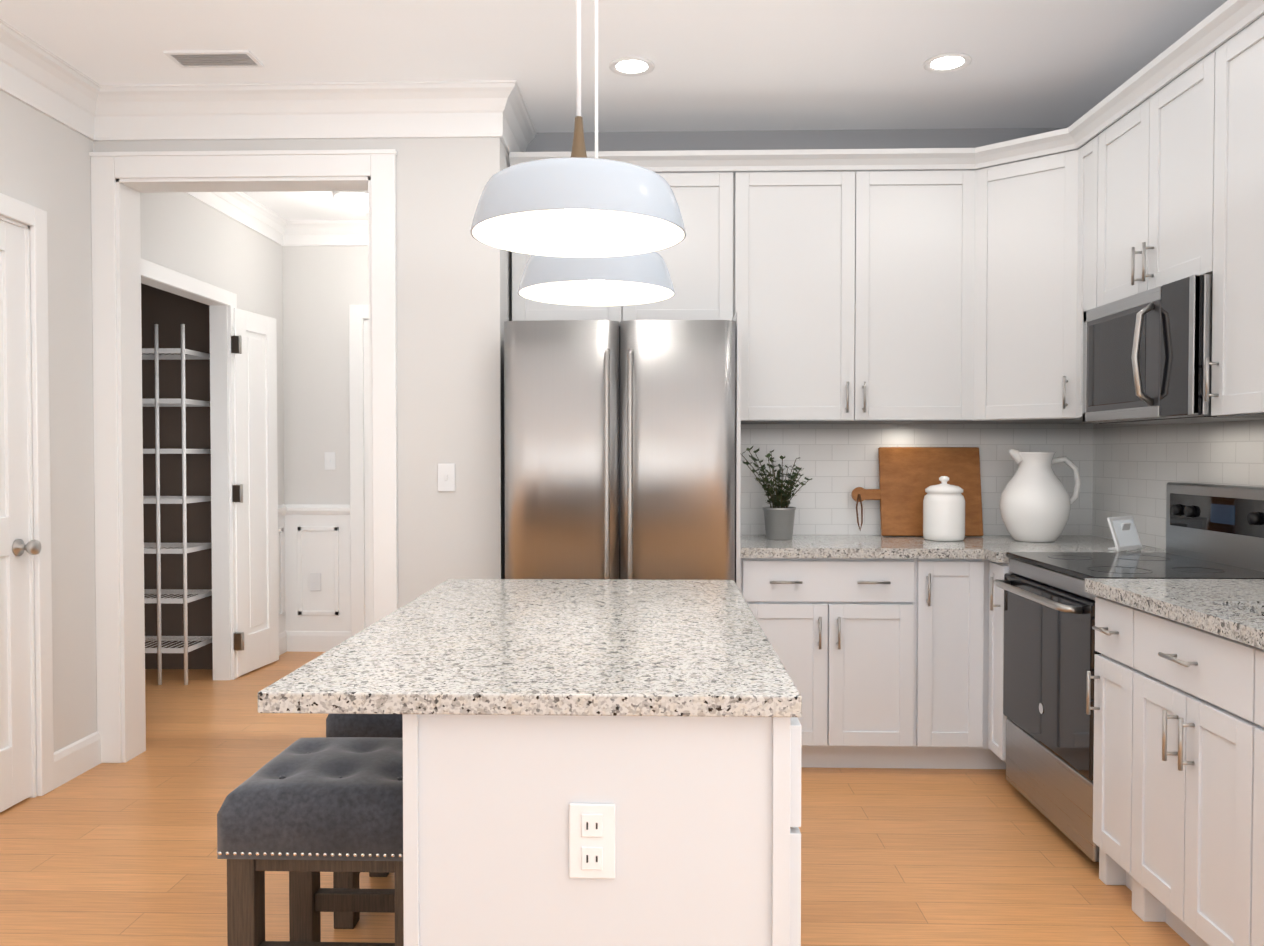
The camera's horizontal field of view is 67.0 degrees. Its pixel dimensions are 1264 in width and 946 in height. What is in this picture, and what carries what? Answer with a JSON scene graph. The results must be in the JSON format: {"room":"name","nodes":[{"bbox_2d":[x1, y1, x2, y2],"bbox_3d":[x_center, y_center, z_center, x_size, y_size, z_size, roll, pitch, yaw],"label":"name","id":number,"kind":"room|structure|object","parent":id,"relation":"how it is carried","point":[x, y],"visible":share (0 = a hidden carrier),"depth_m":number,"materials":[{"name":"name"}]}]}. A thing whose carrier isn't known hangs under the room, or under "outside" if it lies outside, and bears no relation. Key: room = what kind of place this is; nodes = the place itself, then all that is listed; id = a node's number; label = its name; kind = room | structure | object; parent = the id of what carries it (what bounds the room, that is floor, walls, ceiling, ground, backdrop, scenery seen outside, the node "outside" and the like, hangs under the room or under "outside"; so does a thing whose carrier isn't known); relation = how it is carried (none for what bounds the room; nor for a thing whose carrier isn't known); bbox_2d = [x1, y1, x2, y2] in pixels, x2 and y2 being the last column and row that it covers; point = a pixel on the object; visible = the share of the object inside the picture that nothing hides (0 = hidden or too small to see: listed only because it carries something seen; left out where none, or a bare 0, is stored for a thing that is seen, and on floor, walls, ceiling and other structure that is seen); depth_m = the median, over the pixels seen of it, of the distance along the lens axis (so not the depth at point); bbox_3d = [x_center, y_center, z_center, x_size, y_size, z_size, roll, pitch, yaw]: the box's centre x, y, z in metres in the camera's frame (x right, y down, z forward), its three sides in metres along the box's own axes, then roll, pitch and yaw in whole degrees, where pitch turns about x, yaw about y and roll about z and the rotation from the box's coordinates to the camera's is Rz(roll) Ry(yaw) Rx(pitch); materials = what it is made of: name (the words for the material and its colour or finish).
{"room":"kitchen","nodes":[
{"label":"kitchen","id":0,"kind":"room"},
{"bbox_2d":[0,90,96,762],"bbox_3d":[-2.400,-0.106,0.279,0.100,2.800,7.450,0,1,2],"label":"wall","id":1,"kind":"structure","parent":0,"point":[45,162],"depth_m":3.81,"materials":[{"name":"white paint"}]},
{"bbox_2d":[0,193,53,812],"bbox_3d":[-2.264,0.122,3.181,0.126,2.225,0.980,0,1,2],"label":"door","id":2,"kind":"structure","parent":1,"relation":"attached to","point":[26,714],"depth_m":3.56,"materials":[{"name":"white wood"}]},
{"bbox_2d":[0,19,103,140],"bbox_3d":[-2.308,-1.406,0.299,0.082,0.200,7.350,0,1,2],"label":"crown molding","id":3,"kind":"structure","parent":1,"relation":"attached to","point":[37,76],"depth_m":3.64,"materials":[{"name":"white wood"}]},
{"bbox_2d":[54,731,100,788],"bbox_3d":[-2.240,1.153,3.859,0.016,0.135,0.335,0,1,2],"label":"baseboard","id":4,"kind":"structure","parent":1,"relation":"attached to","point":[77,758],"depth_m":3.85,"materials":[{"name":"white wood"}]},
{"bbox_2d":[141,283,212,668],"bbox_3d":[-3.040,-0.203,5.003,1.250,2.800,1.660,0,1,2],"label":"wall","id":5,"kind":"structure","parent":0,"point":[169,313],"depth_m":5.73,"materials":[{"name":"brown"}]},
{"bbox_2d":[140,192,283,630],"bbox_3d":[-2.358,-0.208,5.248,0.100,2.800,2.210,0,1,2],"label":"wall","id":6,"kind":"structure","parent":0,"point":[186,234],"depth_m":5.32,"materials":[{"name":"white paint"}]},
{"bbox_2d":[141,258,278,679],"bbox_3d":[-2.320,0.084,5.146,0.182,2.220,1.616,0,1,2],"label":"door frame","id":7,"kind":"structure","parent":6,"relation":"attached to","point":[244,464],"depth_m":5.54,"materials":[{"name":"white wood"}]},
{"bbox_2d":[185,192,288,245],"bbox_3d":[-2.278,-1.532,5.169,0.062,0.150,2.110,0,1,2],"label":"crown molding","id":8,"kind":"structure","parent":6,"relation":"attached to","point":[249,212],"depth_m":5.67,"materials":[{"name":"white wood"}]},
{"bbox_2d":[241,631,287,675],"bbox_3d":[-2.281,1.111,5.929,0.016,0.135,0.700,0,1,2],"label":"baseboard","id":9,"kind":"structure","parent":6,"relation":"attached to","point":[283,637],"depth_m":6.21,"materials":[{"name":"white wood"}]},
{"bbox_2d":[278,504,350,633],"bbox_3d":[-2.064,0.631,5.913,0.451,0.835,0.701,0,1,2],"label":"wainscoting","id":10,"kind":"structure","parent":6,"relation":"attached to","point":[312,538],"depth_m":6.26,"materials":[{"name":"white wood"}]},
{"bbox_2d":[310,573,320,590],"bbox_3d":[-2.070,0.712,6.244,0.072,0.116,0.009,0,1,2],"label":"outlet","id":11,"kind":"object","parent":10,"relation":"attached to","point":[315,581],"visible":1,"depth_m":6.24,"materials":[{"name":"white plastic"}]},
{"bbox_2d":[93,137,505,608],"bbox_3d":[-1.442,-0.183,4.047,1.800,2.800,0.140,0,1,2],"label":"wall","id":12,"kind":"structure","parent":0,"point":[451,292],"depth_m":3.95,"materials":[{"name":"white paint"}]},
{"bbox_2d":[89,149,397,762],"bbox_3d":[-1.607,-0.056,4.044,1.282,2.546,0.180,0,1,2],"label":"door frame","id":13,"kind":"structure","parent":12,"relation":"attached to","point":[121,182],"depth_m":3.97,"materials":[{"name":"white wood"}]},
{"bbox_2d":[100,80,523,140],"bbox_3d":[-1.309,-1.481,3.905,1.692,0.200,0.082,0,1,2],"label":"crown molding","id":14,"kind":"structure","parent":12,"relation":"attached to","point":[478,108],"depth_m":3.92,"materials":[{"name":"white wood"}]},
{"bbox_2d":[438,463,454,490],"bbox_3d":[-0.769,0.019,3.955,0.072,0.116,0.013,0,1,2],"label":"light switch","id":15,"kind":"object","parent":12,"relation":"attached to","point":[446,476],"visible":1,"depth_m":3.96,"materials":[{"name":"white plastic"}]},
{"bbox_2d":[512,252,640,325],"bbox_3d":[-0.248,-0.974,4.300,0.541,0.649,0.348,0,1,2],"label":"upper cabinet","id":16,"kind":"object","parent":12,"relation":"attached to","point":[523,309],"depth_m":4.14,"materials":[{"name":"grey wood"}]},
{"bbox_2d":[282,246,368,504],"bbox_3d":[-1.498,-0.229,6.279,1.760,2.800,0.100,0,1,2],"label":"wall","id":17,"kind":"structure","parent":0,"point":[324,287],"depth_m":6.24,"materials":[{"name":"white paint"}]},
{"bbox_2d":[288,631,350,651],"bbox_3d":[-2.039,1.104,6.264,0.420,0.135,0.016,0,1,2],"label":"baseboard","id":18,"kind":"structure","parent":17,"relation":"attached to","point":[298,641],"depth_m":6.26,"materials":[{"name":"white wood"}]},
{"bbox_2d":[289,220,367,245],"bbox_3d":[-1.440,-1.552,6.169,1.500,0.150,0.061,0,1,2],"label":"crown molding","id":19,"kind":"structure","parent":17,"relation":"attached to","point":[320,232],"depth_m":6.20,"materials":[{"name":"white wood"}]},
{"bbox_2d":[324,452,335,469],"bbox_3d":[-1.974,-0.078,6.239,0.072,0.116,0.013,0,1,2],"label":"light switch","id":20,"kind":"object","parent":17,"relation":"attached to","point":[329,461],"visible":1,"depth_m":6.24,"materials":[{"name":"white plastic"}]},
{"bbox_2d":[349,305,369,636],"bbox_3d":[-1.300,0.043,6.186,1.060,2.260,0.089,0,1,2],"label":"door frame","id":21,"kind":"structure","parent":17,"relation":"attached to","point":[359,458],"depth_m":6.20,"materials":[{"name":"white wood"}]},
{"bbox_2d":[505,149,511,320],"bbox_3d":[-0.578,-0.207,5.198,0.140,2.800,2.210,0,1,2],"label":"wall","id":22,"kind":"structure","parent":0,"point":[508,259],"depth_m":4.16,"materials":[{"name":"white paint"}]},
{"bbox_2d":[501,101,536,154],"bbox_3d":[-0.495,-1.487,4.198,0.082,0.200,0.550,0,1,2],"label":"crown molding","id":23,"kind":"structure","parent":22,"relation":"attached to","point":[511,145],"depth_m":4.29,"materials":[{"name":"white wood"}]},
{"bbox_2d":[0,652,1189,945],"bbox_3d":[-0.792,1.296,1.437,6.050,0.050,9.900,0,1,2],"label":"floor","id":24,"kind":"structure","parent":0,"point":[114,854],"depth_m":3.07,"materials":[{"name":"brown wood"}]},
{"bbox_2d":[142,324,211,684],"bbox_3d":[-2.985,0.176,5.535,0.992,2.020,0.372,0,1,2],"label":"closet shelving","id":25,"kind":"object","parent":24,"relation":"on","point":[158,546],"visible":0.23,"depth_m":5.35,"materials":[{"name":"white metal"}]},
{"bbox_2d":[217,737,403,945],"bbox_3d":[-0.613,0.939,2.105,0.427,0.636,0.406,0,1,2],"label":"stool","id":26,"kind":"object","parent":24,"relation":"on","point":[304,812],"visible":0.67,"depth_m":1.92,"materials":[{"name":"fabric"}]},
{"bbox_2d":[326,714,402,928],"bbox_3d":[-0.613,0.925,2.785,0.427,0.636,0.406,0,1,2],"label":"stool","id":27,"kind":"object","parent":24,"relation":"on","point":[366,725],"visible":0.17,"depth_m":2.59,"materials":[{"name":"fabric"}]},
{"bbox_2d":[403,719,801,945],"bbox_3d":[-0.029,0.813,2.187,0.638,0.885,1.318,0,1,2],"label":"kitchen island","id":28,"kind":"object","parent":24,"relation":"on","point":[708,811],"depth_m":1.53,"materials":[{"name":"white wood"}]},
{"bbox_2d":[258,579,801,718],"bbox_3d":[-0.144,0.350,2.185,0.860,0.034,1.370,0,1,2],"label":"island countertop","id":29,"kind":"structure","parent":28,"relation":"on","point":[462,648],"depth_m":1.75,"materials":[{"name":"white stone"}]},
{"bbox_2d":[569,803,614,878],"bbox_3d":[-0.064,0.589,1.527,0.074,0.120,0.010,0,1,2],"label":"outlet","id":30,"kind":"object","parent":28,"relation":"attached to","point":[591,840],"visible":1,"depth_m":1.52,"materials":[{"name":"white plastic"}]},
{"bbox_2d":[504,320,735,581],"bbox_3d":[-0.041,0.306,4.074,0.910,1.820,0.786,0,1,2],"label":"fridge","id":31,"kind":"object","parent":24,"relation":"on","point":[620,452],"visible":0.46,"depth_m":3.74,"materials":[{"name":"grey metal"}]},
{"bbox_2d":[740,563,895,767],"bbox_3d":[0.831,0.775,4.166,0.778,0.880,0.608,0,1,2],"label":"base cabinet","id":32,"kind":"object","parent":24,"relation":"on","point":[889,650],"depth_m":3.86,"materials":[{"name":"white wood"}]},
{"bbox_2d":[740,535,1165,562],"bbox_3d":[1.279,0.317,4.060,1.679,0.040,0.775,0,1,2],"label":"countertop","id":33,"kind":"structure","parent":32,"relation":"on","point":[753,548],"depth_m":3.86,"materials":[{"name":"white stone"}]},
{"bbox_2d":[741,446,811,539],"bbox_3d":[0.635,0.085,4.244,0.348,0.414,0.353,0,1,2],"label":"plant","id":34,"kind":"object","parent":33,"relation":"on","point":[779,515],"visible":1,"depth_m":4.20,"materials":[{"name":"green plant"}]},
{"bbox_2d":[851,447,982,535],"bbox_3d":[1.304,0.085,4.378,0.589,0.406,0.098,0,1,2],"label":"cutting board","id":35,"kind":"object","parent":33,"relation":"on","point":[908,476],"visible":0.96,"depth_m":4.38,"materials":[{"name":"brown wood"}]},
{"bbox_2d":[923,476,964,540],"bbox_3d":[1.368,0.153,4.189,0.176,0.280,0.176,0,1,2],"label":"canister","id":36,"kind":"object","parent":33,"relation":"on","point":[943,510],"visible":1,"depth_m":4.12,"materials":[{"name":"white ceramic"}]},
{"bbox_2d":[1000,449,1080,541],"bbox_3d":[1.773,0.095,4.141,0.338,0.399,0.286,0,1,2],"label":"pitcher","id":37,"kind":"object","parent":33,"relation":"on","point":[1036,501],"visible":1,"depth_m":4.06,"materials":[{"name":"white ceramic"}]},
{"bbox_2d":[1107,516,1142,551],"bbox_3d":[1.923,0.236,3.744,0.190,0.132,0.075,-1,1,-36],"label":"frame","id":38,"kind":"object","parent":33,"relation":"on","point":[1124,533],"visible":1,"depth_m":3.72,"materials":[{"name":"white plastic"}]},
{"bbox_2d":[896,563,971,768],"bbox_3d":[1.274,0.776,4.131,0.373,0.880,0.652,0,1,2],"label":"base cabinet","id":39,"kind":"object","parent":24,"relation":"on","point":[934,600],"depth_m":3.85,"materials":[{"name":"white wood"}]},
{"bbox_2d":[968,559,1110,768],"bbox_3d":[1.736,0.783,3.762,0.762,0.880,0.187,0,1,2],"label":"base cabinet","id":40,"kind":"object","parent":24,"relation":"on","point":[986,718],"depth_m":3.84,"materials":[{"name":"white wood"}]},
{"bbox_2d":[1088,597,1115,884],"bbox_3d":[1.745,0.804,2.753,0.687,0.880,0.298,0,1,2],"label":"base cabinet","id":41,"kind":"object","parent":24,"relation":"on","point":[1105,612],"depth_m":2.85,"materials":[{"name":"white wood"}]},
{"bbox_2d":[994,482,1263,861],"bbox_3d":[1.715,0.638,3.283,0.744,1.190,0.756,0,1,2],"label":"stove","id":42,"kind":"object","parent":24,"relation":"on","point":[1214,531],"visible":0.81,"depth_m":3.24,"materials":[{"name":"silver metal"}]},
{"bbox_2d":[1112,603,1263,923],"bbox_3d":[1.740,0.807,2.590,0.687,0.880,0.273,0,1,2],"label":"base cabinet","id":43,"kind":"object","parent":24,"relation":"on","point":[1158,661],"depth_m":2.61,"materials":[{"name":"white wood"}]},
{"bbox_2d":[1085,579,1263,650],"bbox_3d":[1.707,0.358,2.070,0.709,0.040,1.647,0,1,2],"label":"countertop","id":44,"kind":"structure","parent":43,"relation":"on","point":[1226,608],"depth_m":2.50,"materials":[{"name":"white stone"}]},
{"bbox_2d":[1168,699,1263,945],"bbox_3d":[1.720,0.932,1.868,0.687,0.660,1.220,0,1,2],"label":"base cabinet","id":45,"kind":"object","parent":24,"relation":"on","point":[1216,753],"depth_m":2.28,"materials":[{"name":"white wood"}]},
{"bbox_2d":[0,0,1227,220],"bbox_3d":[-0.792,-1.554,1.379,6.050,0.050,9.900,0,1,2],"label":"ceiling","id":46,"kind":"structure","parent":0,"point":[776,64],"depth_m":3.56,"materials":[{"name":"paint"}]},
{"bbox_2d":[163,50,263,67],"bbox_3d":[-1.583,-1.570,3.622,0.320,0.010,0.140,0,1,2],"label":"ceiling vent","id":47,"kind":"object","parent":46,"relation":"in","point":[214,58],"visible":0.96,"depth_m":3.62,"materials":[{"name":"white metal"}]},
{"bbox_2d":[333,191,367,210],"bbox_3d":[-1.578,-1.574,5.553,0.310,0.080,0.310,0,1,2],"label":"hall light","id":48,"kind":"object","parent":46,"relation":"attached to","point":[355,200],"visible":0.62,"depth_m":5.45,"materials":[{"name":"white"}]},
{"bbox_2d":[470,0,685,257],"bbox_3d":[-0.100,-0.992,1.791,0.404,1.089,0.404,0,1,2],"label":"pendant light","id":49,"kind":"object","parent":46,"relation":"hanging from","point":[578,203],"visible":1,"depth_m":1.73,"materials":[{"name":"white metal"}]},
{"bbox_2d":[518,0,674,305],"bbox_3d":[-0.091,-1.005,2.450,0.404,1.089,0.404,0,1,2],"label":"pendant light","id":50,"kind":"object","parent":46,"relation":"hanging from","point":[645,278],"visible":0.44,"depth_m":2.40,"materials":[{"name":"white metal"}]},
{"bbox_2d":[609,56,654,76],"bbox_3d":[0.000,-1.571,3.697,0.176,0.010,0.176,0,1,2],"label":"recessed light","id":51,"kind":"object","parent":46,"relation":"in","point":[631,66],"visible":0.98,"depth_m":3.69,"materials":[{"name":"white"}]},
{"bbox_2d":[923,53,971,72],"bbox_3d":[1.209,-1.570,3.662,0.176,0.010,0.176,0,1,2],"label":"recessed light","id":52,"kind":"object","parent":46,"relation":"in","point":[946,62],"visible":1,"depth_m":3.66,"materials":[{"name":"white"}]},
{"bbox_2d":[525,128,1096,172],"bbox_3d":[0.738,-1.453,4.489,2.810,0.280,0.100,0,1,2],"label":"wall","id":53,"kind":"structure","parent":0,"point":[780,140],"depth_m":4.44,"materials":[{"name":"grey paint"}]},
{"bbox_2d":[641,168,716,319],"bbox_3d":[0.172,-0.973,4.288,0.544,0.649,0.348,0,1,2],"label":"upper cabinet","id":54,"kind":"object","parent":53,"relation":"attached to","point":[691,264],"depth_m":4.12,"materials":[{"name":"grey wood"}]},
{"bbox_2d":[717,164,960,427],"bbox_3d":[0.950,-0.762,4.254,1.141,1.070,0.381,0,1,2],"label":"upper cabinet","id":55,"kind":"object","parent":53,"relation":"attached to","point":[840,286],"depth_m":4.10,"materials":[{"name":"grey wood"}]},
{"bbox_2d":[945,120,1104,423],"bbox_3d":[1.770,-0.796,4.093,0.717,1.145,0.655,0,1,2],"label":"upper cabinet","id":56,"kind":"object","parent":53,"relation":"attached to","point":[963,288],"depth_m":3.94,"materials":[{"name":"grey wood"}]},
{"bbox_2d":[1097,14,1263,135],"bbox_3d":[2.078,-1.369,0.450,0.100,0.280,8.100,0,1,2],"label":"wall","id":57,"kind":"structure","parent":0,"point":[1184,72],"depth_m":3.64,"materials":[{"name":"grey paint"}]},
{"bbox_2d":[1089,44,1212,309],"bbox_3d":[1.931,-0.944,3.244,0.347,0.665,0.760,0,1,2],"label":"upper cabinet","id":58,"kind":"object","parent":57,"relation":"attached to","point":[1151,167],"depth_m":3.20,"materials":[{"name":"grey wood"}]},
{"bbox_2d":[1082,274,1263,423],"bbox_3d":[1.873,-0.394,3.257,0.462,0.431,0.754,0,1,2],"label":"microwave","id":59,"kind":"object","parent":58,"relation":"attached to","point":[1146,353],"visible":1,"depth_m":3.12,"materials":[{"name":"silver metal"}]},
{"bbox_2d":[1205,4,1263,417],"bbox_3d":[1.915,-0.715,2.712,0.347,1.100,0.433,0,1,2],"label":"upper cabinet","id":60,"kind":"object","parent":57,"relation":"attached to","point":[1236,177],"depth_m":2.76,"materials":[{"name":"grey wood"}]},
{"bbox_2d":[1208,635,1263,722],"bbox_3d":[1.465,0.481,2.056,0.010,0.205,0.820,0,1,2],"label":"drawer front","id":61,"kind":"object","parent":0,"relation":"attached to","point":[1235,671],"depth_m":2.19,"materials":[{"name":"white wood"}]},
{"bbox_3d":[0.738,-0.053,4.518,2.810,2.520,0.100,0,1,2],"label":"wall","id":62,"kind":"structure","parent":0,"visible":0},
{"bbox_2d":[740,424,1092,534],"bbox_3d":[1.287,0.029,4.450,1.692,0.560,0.008,0,1,2],"label":"backsplash","id":63,"kind":"structure","parent":62,"relation":"attached to","point":[838,463],"depth_m":4.45,"materials":[{"name":"tile"}]},
{"bbox_3d":[2.078,0.030,0.479,0.100,2.520,8.100,0,1,2],"label":"wall","id":64,"kind":"structure","parent":0,"visible":0},
{"bbox_2d":[1092,420,1263,548],"bbox_3d":[2.088,0.064,2.726,0.008,0.560,3.392,0,1,2],"label":"backsplash","id":65,"kind":"structure","parent":64,"relation":"attached to","point":[1137,468],"depth_m":3.84,"materials":[{"name":"tile"}]}
]}

